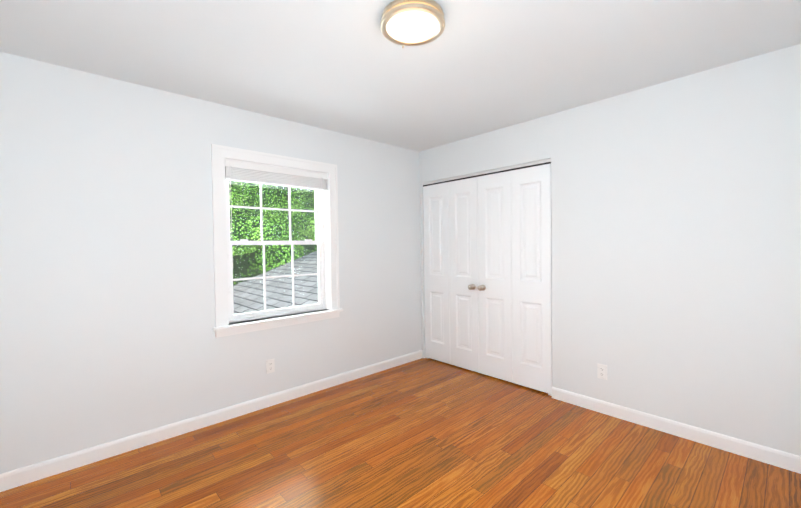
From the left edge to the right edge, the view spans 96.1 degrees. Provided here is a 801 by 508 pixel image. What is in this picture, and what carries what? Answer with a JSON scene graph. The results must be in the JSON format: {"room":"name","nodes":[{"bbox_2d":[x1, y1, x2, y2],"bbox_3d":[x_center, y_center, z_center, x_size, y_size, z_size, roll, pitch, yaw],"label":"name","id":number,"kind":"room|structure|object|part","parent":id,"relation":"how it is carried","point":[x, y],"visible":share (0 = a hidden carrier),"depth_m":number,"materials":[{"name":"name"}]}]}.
{"room":"empty bedroom","nodes":[
{"label":"empty bedroom","id":0,"kind":"room"},
{"bbox_2d":[0,52,420,473],"bbox_3d":[-0.886,0.052,3.336,4.500,2.440,0.160,-2,2,-43],"label":"wall","id":1,"kind":"structure","parent":0,"point":[107,311],"depth_m":2.43,"materials":[{"name":"grey paint"}]},
{"bbox_2d":[0,350,421,491],"bbox_3d":[-1.069,1.233,3.060,3.600,0.095,0.014,-2,2,-43],"label":"baseboard","id":2,"kind":"structure","parent":1,"relation":"attached to","point":[36,471],"depth_m":2.56,"materials":[{"name":"white paint"}]},
{"bbox_2d":[266,359,274,373],"bbox_3d":[-1.097,0.947,3.036,0.070,0.114,0.008,-2,2,-43],"label":"electrical outlet","id":3,"kind":"object","parent":1,"relation":"attached to","point":[270,365],"visible":1,"depth_m":3.03,"materials":[{"name":"white plastic"}]},
{"bbox_2d":[211,144,342,337],"bbox_3d":[-1.052,-0.109,3.145,1.139,1.465,0.212,-2,2,-43],"label":"window","id":4,"kind":"structure","parent":1,"relation":"in","point":[326,242],"depth_m":3.10,"materials":[{"name":"white paint"}]},
{"bbox_3d":[-1.091,-0.099,3.187,0.791,1.173,0.038,-2,2,-43],"label":"panel","id":5,"kind":"part","parent":4,"relation":"part of","materials":[{"name":"clear glass"}]},
{"bbox_3d":[-1.094,-0.107,3.191,0.931,1.299,0.086,-2,2,-43],"label":"frame","id":6,"kind":"part","parent":4,"relation":"part of","materials":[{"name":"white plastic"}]},
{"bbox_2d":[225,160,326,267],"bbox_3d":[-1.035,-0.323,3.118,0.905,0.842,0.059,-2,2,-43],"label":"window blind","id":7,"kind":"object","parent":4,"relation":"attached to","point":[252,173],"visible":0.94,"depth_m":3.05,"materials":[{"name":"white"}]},
{"bbox_2d":[0,358,800,507],"bbox_3d":[0.317,1.332,2.076,4.500,0.100,3.660,-2,2,-43],"label":"floor","id":8,"kind":"structure","parent":0,"point":[425,433],"depth_m":2.22,"materials":[{"name":"brown wood"}]},
{"bbox_2d":[0,0,800,151],"bbox_3d":[0.281,-1.207,2.022,4.500,0.100,3.660,-2,2,-43],"label":"ceiling","id":9,"kind":"structure","parent":0,"point":[474,68],"depth_m":2.05,"materials":[{"name":"white paint"}]},
{"bbox_2d":[380,0,444,47],"bbox_3d":[0.059,-1.113,1.746,0.312,0.070,0.312,-2,2,-43],"label":"ceiling light","id":10,"kind":"object","parent":9,"relation":"attached to","point":[412,22],"visible":1,"depth_m":1.70,"materials":[{"name":"white glass"}]},
{"bbox_2d":[419,44,800,455],"bbox_3d":[1.460,0.026,3.010,0.110,2.440,3.500,-2,2,-43],"label":"wall","id":11,"kind":"structure","parent":0,"point":[676,243],"depth_m":2.44,"materials":[{"name":"grey paint"}]},
{"bbox_2d":[422,159,550,186],"bbox_3d":[0.792,-0.807,3.672,0.041,0.039,1.536,-2,2,-43],"label":"track","id":12,"kind":"object","parent":11,"relation":"attached to","point":[520,166],"visible":0.75,"depth_m":3.53,"materials":[{"name":"silver metal"}]},
{"bbox_2d":[423,182,449,363],"bbox_3d":[0.421,0.223,4.121,0.034,2.028,0.377,-2,2,-43],"label":"closet door leaf","id":13,"kind":"structure","parent":12,"relation":"hanging from","point":[436,268],"depth_m":4.11,"materials":[{"name":"white paint"}]},
{"bbox_2d":[448,177,478,372],"bbox_3d":[0.653,0.218,3.819,0.102,2.012,0.377,-2,2,-43],"label":"closet door leaf","id":14,"kind":"structure","parent":12,"relation":"hanging from","point":[463,268],"depth_m":3.83,"materials":[{"name":"white paint"}]},
{"bbox_2d":[477,171,512,382],"bbox_3d":[0.912,0.221,3.538,0.102,2.012,0.377,-2,2,-43],"label":"closet door leaf","id":15,"kind":"structure","parent":12,"relation":"hanging from","point":[495,272],"depth_m":3.54,"materials":[{"name":"white paint"}]},
{"bbox_2d":[511,164,551,395],"bbox_3d":[1.195,0.230,3.281,0.034,2.028,0.377,-2,2,-43],"label":"closet door leaf","id":16,"kind":"structure","parent":12,"relation":"hanging from","point":[531,280],"depth_m":3.26,"materials":[{"name":"white paint"}]},
{"bbox_2d":[597,363,606,379],"bbox_3d":[1.583,0.924,2.822,0.008,0.114,0.070,-2,2,-43],"label":"electrical outlet","id":17,"kind":"object","parent":11,"relation":"attached to","point":[601,371],"visible":1,"depth_m":2.82,"materials":[{"name":"white plastic"}]},
{"bbox_2d":[552,387,800,473],"bbox_3d":[1.931,1.204,2.449,0.014,0.095,1.823,-2,2,-43],"label":"baseboard","id":18,"kind":"structure","parent":11,"relation":"attached to","point":[775,457],"depth_m":2.42,"materials":[{"name":"white paint"}]},
{"label":"outside","id":19,"kind":"structure","parent":0,"visible":0},
{"bbox_2d":[233,251,317,313],"bbox_3d":[-0.811,0.163,5.808,7.746,0.165,3.368,-27,19,-39],"label":"roof","id":20,"kind":"structure","parent":19,"point":[248,308],"depth_m":5.23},
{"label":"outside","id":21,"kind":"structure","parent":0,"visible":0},
{"bbox_2d":[229,180,316,285],"bbox_3d":[-2.584,-1.396,12.290,18.000,13.000,10.832,-2,2,-43],"label":"trees","id":22,"kind":"object","parent":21,"point":[276,261],"depth_m":9.85,"materials":[{"name":"green plant"}]}
]}

